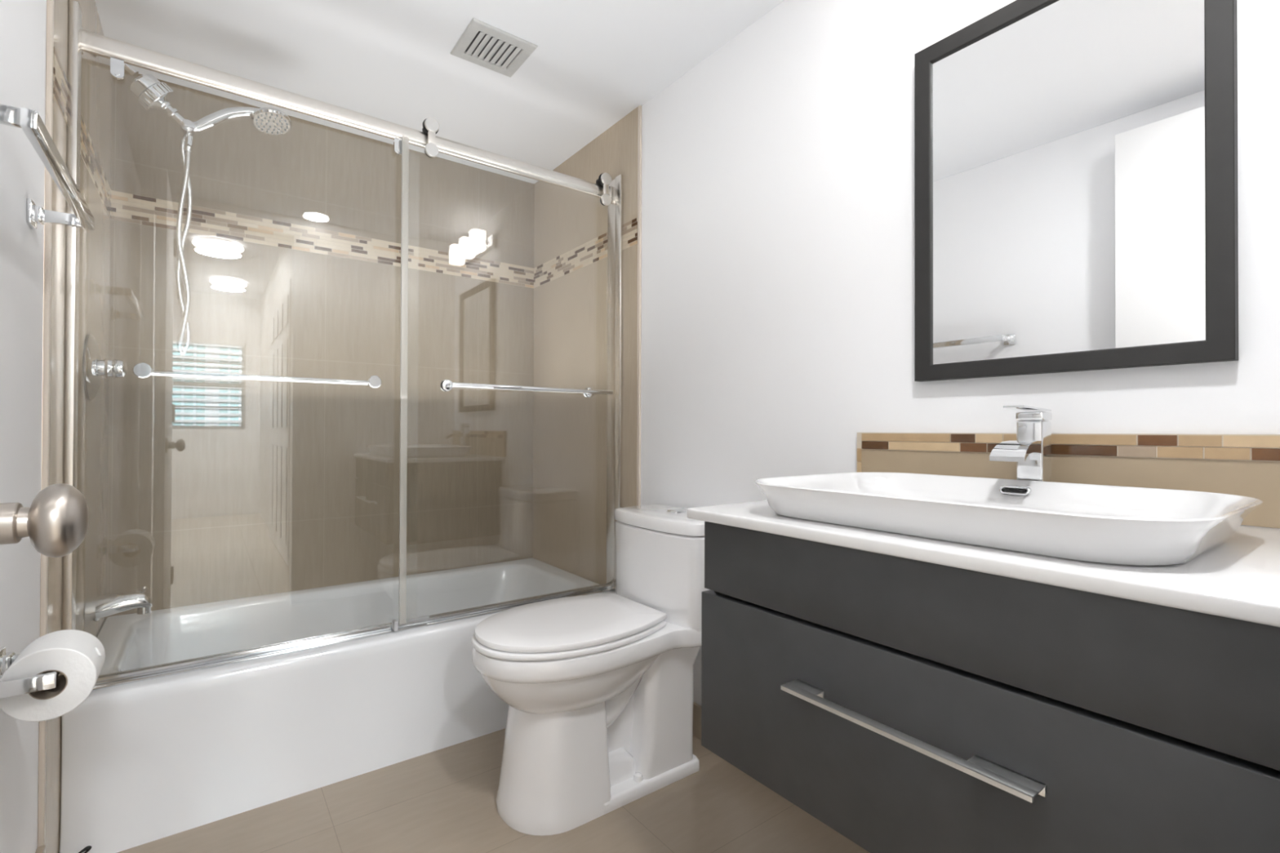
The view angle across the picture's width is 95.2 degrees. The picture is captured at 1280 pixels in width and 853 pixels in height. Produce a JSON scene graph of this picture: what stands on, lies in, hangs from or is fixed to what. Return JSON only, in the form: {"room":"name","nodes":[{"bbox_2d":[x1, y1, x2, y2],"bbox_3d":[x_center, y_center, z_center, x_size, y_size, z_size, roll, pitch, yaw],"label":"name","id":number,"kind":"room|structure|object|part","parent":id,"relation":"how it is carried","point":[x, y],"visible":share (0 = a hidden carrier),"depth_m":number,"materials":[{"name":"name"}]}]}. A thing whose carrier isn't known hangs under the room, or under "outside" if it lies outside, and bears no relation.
{"room":"bathroom","nodes":[
{"label":"bathroom","id":0,"kind":"room"},
{"bbox_2d":[0,483,88,557],"bbox_3d":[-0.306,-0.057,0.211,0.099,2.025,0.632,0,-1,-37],"label":"door knob","id":1,"kind":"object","parent":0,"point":[55,523],"depth_m":0.41,"materials":[{"name":"silver metal"}]},
{"bbox_2d":[0,0,111,852],"bbox_3d":[-1.009,-0.102,0.840,0.118,2.141,2.750,0,-1,-37],"label":"wall","id":2,"kind":"structure","parent":0,"point":[23,23],"depth_m":1.14,"materials":[{"name":"white paint"}]},
{"bbox_2d":[0,646,59,698],"bbox_3d":[-0.935,0.374,0.889,0.087,0.044,0.174,0,-1,-37],"label":"paper holder","id":3,"kind":"object","parent":2,"relation":"attached to","point":[47,680],"visible":0.59,"depth_m":0.85,"materials":[{"name":"silver metal"}]},
{"bbox_3d":[-1.001,0.374,0.921,0.019,0.044,0.044,0,-1,-37],"label":"mount plate","id":4,"kind":"part","parent":3,"relation":"part of","materials":[{"name":"silver metal"}]},
{"bbox_3d":[-0.970,0.374,0.945,0.076,0.022,0.012,0,-1,-37],"label":"mount post","id":5,"kind":"part","parent":3,"relation":"part of","materials":[{"name":"silver metal"}]},
{"bbox_3d":[-0.892,0.373,0.841,0.076,0.022,0.012,0,-1,-37],"label":"mount post","id":6,"kind":"part","parent":3,"relation":"part of","materials":[{"name":"silver metal"}]},
{"bbox_2d":[0,629,105,721],"bbox_3d":[-0.909,0.383,0.909,0.106,0.106,0.102,0,-1,-37],"label":"toilet paper roll","id":7,"kind":"object","parent":3,"relation":"hanging from","point":[79,655],"visible":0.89,"depth_m":0.88,"materials":[{"name":"tissue paper"},{"name":"cardboard"}]},
{"bbox_2d":[35,844,45,852],"bbox_3d":[-0.894,0.898,0.764,0.012,0.140,0.980,0,-1,-37],"label":"baseboard","id":8,"kind":"structure","parent":2,"relation":"attached to","point":[42,849],"depth_m":1.15,"materials":[{"name":"tile"}]},
{"bbox_2d":[37,0,53,847],"bbox_3d":[-1.187,-0.101,1.169,0.010,2.141,0.012,0,-1,-37],"label":"trim","id":9,"kind":"structure","parent":2,"relation":"attached to","point":[50,3],"depth_m":1.17,"materials":[{"name":"beige tile"}]},
{"bbox_2d":[0,103,94,231],"bbox_3d":[-0.943,-0.389,0.909,0.087,0.044,0.504,0,-1,-37],"label":"towel bar","id":10,"kind":"object","parent":2,"relation":"attached to","point":[30,122],"visible":1,"depth_m":0.88,"materials":[{"name":"silver metal"}]},
{"bbox_3d":[-0.803,-0.390,0.726,0.071,0.022,0.012,0,-1,-37],"label":"mount post","id":11,"kind":"part","parent":10,"relation":"part of","materials":[{"name":"silver metal"}]},
{"bbox_3d":[-1.107,-0.389,1.073,0.019,0.044,0.044,0,-1,-37],"label":"mount plate","id":12,"kind":"part","parent":10,"relation":"part of","materials":[{"name":"silver metal"}]},
{"bbox_3d":[-1.078,-0.388,1.095,0.071,0.022,0.012,0,-1,-37],"label":"mount post","id":13,"kind":"part","parent":10,"relation":"part of","materials":[{"name":"silver metal"}]},
{"bbox_2d":[84,334,127,399],"bbox_3d":[-1.440,-0.158,1.585,0.077,0.176,0.176,0,-1,-37],"label":"shower valve","id":14,"kind":"object","parent":2,"relation":"attached to","point":[95,367],"visible":1,"depth_m":1.54,"materials":[{"name":"silver metal"}]},
{"bbox_3d":[-1.433,-0.158,1.590,0.058,0.054,0.054,0,-1,-37],"label":"knob handle","id":15,"kind":"part","parent":14,"relation":"part of","materials":[{"name":"silver metal"}]},
{"bbox_2d":[84,586,152,622],"bbox_3d":[-1.419,0.483,1.597,0.135,0.076,0.069,0,-1,-37],"label":"tub spout","id":16,"kind":"object","parent":2,"relation":"attached to","point":[95,608],"visible":1,"depth_m":1.57,"materials":[{"name":"silver metal"}]},
{"bbox_2d":[93,54,198,135],"bbox_3d":[-1.390,-0.960,1.658,0.237,0.200,0.092,0,-1,-37],"label":"filter","id":17,"kind":"object","parent":2,"relation":"attached to","point":[153,95],"visible":0.85,"depth_m":1.64,"materials":[{"name":"silver metal"}]},
{"bbox_3d":[-1.444,-1.020,1.611,0.095,0.082,0.056,0,-1,-37],"label":"shower arm","id":18,"kind":"part","parent":17,"relation":"part of","materials":[{"name":"silver metal"}]},
{"bbox_2d":[129,73,173,111],"bbox_3d":[-1.385,-0.946,1.661,0.095,0.097,0.092,0,-1,-37],"label":"shower head","id":19,"kind":"object","parent":17,"relation":"on","point":[153,95],"depth_m":1.64,"materials":[{"name":"silver metal"}]},
{"bbox_2d":[175,106,292,354],"bbox_3d":[-1.226,-0.599,1.776,0.288,0.778,0.105,0,-1,-37],"label":"shower","id":20,"kind":"object","parent":17,"relation":"attached to","point":[271,121],"visible":1,"depth_m":1.72,"materials":[{"name":"silver metal"}]},
{"bbox_3d":[-1.249,-0.928,1.769,0.168,0.119,0.033,0,-1,-37],"label":"handle","id":21,"kind":"part","parent":20,"relation":"part of","materials":[{"name":"silver metal"}]},
{"bbox_2d":[106,70,534,617],"bbox_3d":[-1.144,-0.091,2.380,1.521,2.141,0.114,0,-1,-37],"label":"wall","id":22,"kind":"structure","parent":0,"point":[313,250],"depth_m":2.22,"materials":[{"name":"tile"}]},
{"bbox_2d":[94,0,784,183],"bbox_3d":[-0.357,-1.197,1.335,1.740,0.060,2.740,0,-1,-37],"label":"ceiling","id":23,"kind":"structure","parent":0,"point":[593,62],"depth_m":1.82,"materials":[{"name":"white paint"}]},
{"bbox_2d":[450,17,537,77],"bbox_3d":[-0.452,-1.160,1.805,0.203,0.010,0.194,0,-1,-37],"label":"ceiling vent","id":24,"kind":"object","parent":23,"relation":"in","point":[482,44],"visible":1,"depth_m":1.79,"materials":[{"name":"grey plastic"}]},
{"bbox_2d":[116,728,870,852],"bbox_3d":[-0.338,0.999,1.282,1.540,0.050,2.650,0,-1,-37],"label":"floor","id":25,"kind":"structure","parent":0,"point":[443,800],"depth_m":1.44,"materials":[{"name":"tile"}]},
{"bbox_2d":[59,558,615,852],"bbox_3d":[-0.888,0.797,2.024,1.501,0.361,0.756,0,-1,-37],"label":"bathtub","id":26,"kind":"object","parent":25,"relation":"on","point":[148,761],"visible":0.67,"depth_m":1.60,"materials":[{"name":"white ceramic"}]},
{"bbox_2d":[62,0,622,690],"bbox_3d":[-0.708,-0.167,1.792,1.503,1.564,0.130,0,-1,-37],"label":"shower door frame","id":27,"kind":"structure","parent":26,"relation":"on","point":[120,53],"depth_m":1.60,"materials":[{"name":"silver metal"}]},
{"bbox_3d":[-1.224,-0.136,1.442,0.037,0.037,0.062,0,-1,-37],"label":"bar post","id":28,"kind":"part","parent":27,"relation":"part of","materials":[{"name":"silver metal"}]},
{"bbox_3d":[-1.032,-0.134,1.624,0.526,0.014,0.014,0,-1,-37],"label":"bar rod","id":29,"kind":"part","parent":27,"relation":"part of","materials":[{"name":"silver metal"}]},
{"bbox_3d":[-0.706,-0.893,1.799,1.478,0.046,0.025,0,-1,-37],"label":"rail","id":30,"kind":"part","parent":27,"relation":"part of","materials":[{"name":"silver metal"}]},
{"bbox_3d":[-0.802,-0.133,1.755,0.037,0.037,0.062,0,-1,-37],"label":"bar post","id":31,"kind":"part","parent":27,"relation":"part of","materials":[{"name":"silver metal"}]},
{"bbox_2d":[391,117,613,631],"bbox_3d":[-0.413,-0.172,1.975,0.784,1.562,0.089,0,-1,-37],"label":"sliding shower door","id":32,"kind":"structure","parent":27,"relation":"attached to","point":[430,125],"depth_m":1.86,"materials":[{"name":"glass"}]},
{"bbox_3d":[-0.599,-0.129,1.829,0.037,0.037,0.062,0,-1,-37],"label":"bar post","id":33,"kind":"part","parent":32,"relation":"part of","materials":[{"name":"silver metal"}]},
{"bbox_3d":[-0.341,-0.127,1.981,0.595,0.014,0.014,0,-1,-37],"label":"bar rod","id":34,"kind":"part","parent":32,"relation":"part of","materials":[{"name":"silver metal"}]},
{"bbox_3d":[-0.177,-0.126,2.142,0.037,0.037,0.062,0,-1,-37],"label":"bar post","id":35,"kind":"part","parent":32,"relation":"part of","materials":[{"name":"silver metal"}]},
{"bbox_2d":[471,503,710,835],"bbox_3d":[-0.112,0.614,1.626,0.710,0.725,0.408,0,-1,-37],"label":"toilet","id":36,"kind":"object","parent":25,"relation":"on","point":[597,690],"visible":0.99,"depth_m":1.50,"materials":[{"name":"white ceramic"}]},
{"bbox_3d":[-0.201,0.538,1.560,0.487,0.016,0.374,0,-1,-37],"label":"seat","id":37,"kind":"part","parent":36,"relation":"part of","materials":[{"name":"white plastic"}]},
{"bbox_3d":[-0.197,0.519,1.564,0.485,0.020,0.368,0,-1,-37],"label":"lid","id":38,"kind":"part","parent":36,"relation":"part of","materials":[{"name":"white plastic"}]},
{"bbox_3d":[0.090,0.280,1.778,0.209,0.038,0.408,0,-1,-37],"label":"tank lid","id":39,"kind":"part","parent":36,"relation":"part of","materials":[{"name":"white ceramic"}]},
{"bbox_3d":[0.090,0.430,1.777,0.207,0.257,0.404,0,-1,-37],"label":"tank","id":40,"kind":"part","parent":36,"relation":"part of","materials":[{"name":"white ceramic"}]},
{"bbox_2d":[533,0,1279,705],"bbox_3d":[0.292,-0.091,1.805,0.122,2.141,2.750,0,-1,-37],"label":"wall","id":41,"kind":"structure","parent":0,"point":[777,326],"depth_m":1.59,"materials":[{"name":"white paint"}]},
{"bbox_2d":[636,105,641,505],"bbox_3d":[-0.004,-0.090,2.111,0.010,2.141,0.014,0,-1,-37],"label":"trim","id":42,"kind":"structure","parent":41,"relation":"attached to","point":[639,108],"depth_m":2.11,"materials":[{"name":"beige tile"}]},
{"bbox_2d":[693,701,701,739],"bbox_3d":[0.494,0.927,1.427,0.012,0.100,1.670,0,-1,-37],"label":"baseboard","id":43,"kind":"structure","parent":41,"relation":"attached to","point":[696,708],"depth_m":1.84,"materials":[{"name":"tile"}]},
{"bbox_2d":[701,521,1279,852],"bbox_3d":[0.537,0.362,0.885,0.593,0.394,0.740,0,-1,-37],"label":"vanity cabinet","id":44,"kind":"object","parent":41,"relation":"attached to","point":[904,705],"visible":0.96,"depth_m":0.66,"materials":[{"name":"black wood"}]},
{"bbox_3d":[0.311,0.377,0.723,0.036,0.012,0.319,0,-1,-37],"label":"handle","id":45,"kind":"part","parent":44,"relation":"part of","materials":[{"name":"silver metal"}]},
{"bbox_2d":[687,500,1279,626],"bbox_3d":[0.542,0.156,0.906,0.564,0.018,0.779,0,-1,-37],"label":"countertop","id":46,"kind":"structure","parent":44,"relation":"on","point":[1238,578],"depth_m":0.62,"materials":[{"name":"white stone"}]},
{"bbox_2d":[754,471,1262,565],"bbox_3d":[0.500,0.119,0.890,0.434,0.054,0.590,0,-1,-37],"label":"vessel sink","id":47,"kind":"object","parent":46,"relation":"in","point":[1104,524],"visible":1,"depth_m":0.79,"materials":[{"name":"white ceramic"}]},
{"bbox_2d":[989,404,1051,481],"bbox_3d":[0.664,0.056,1.013,0.134,0.183,0.054,0,-1,-37],"label":"faucet","id":48,"kind":"object","parent":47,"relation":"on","point":[1031,451],"visible":0.81,"depth_m":1.02,"materials":[{"name":"silver metal"}]},
{"bbox_3d":[0.648,0.041,1.001,0.094,0.034,0.054,0,-1,-37],"label":"spout","id":49,"kind":"part","parent":48,"relation":"part of","materials":[{"name":"silver metal"}]},
{"bbox_3d":[0.675,-0.023,1.021,0.106,0.024,0.043,0,-1,-37],"label":"lever","id":50,"kind":"part","parent":48,"relation":"part of","materials":[{"name":"silver metal"}]},
{"bbox_2d":[857,432,1279,528],"bbox_3d":[0.758,0.081,1.078,0.013,0.136,0.796,0,-1,-37],"label":"backsplash","id":51,"kind":"structure","parent":41,"relation":"attached to","point":[1239,464],"depth_m":0.99,"materials":[{"name":"tile"}]},
{"bbox_2d":[914,0,1238,382],"bbox_3d":[0.753,-0.455,1.080,0.026,0.712,0.492,0,-1,-37],"label":"wall mirror","id":52,"kind":"object","parent":41,"relation":"attached to","point":[1076,207],"visible":1,"depth_m":1.04,"materials":[{"name":"black metal"}]}
]}

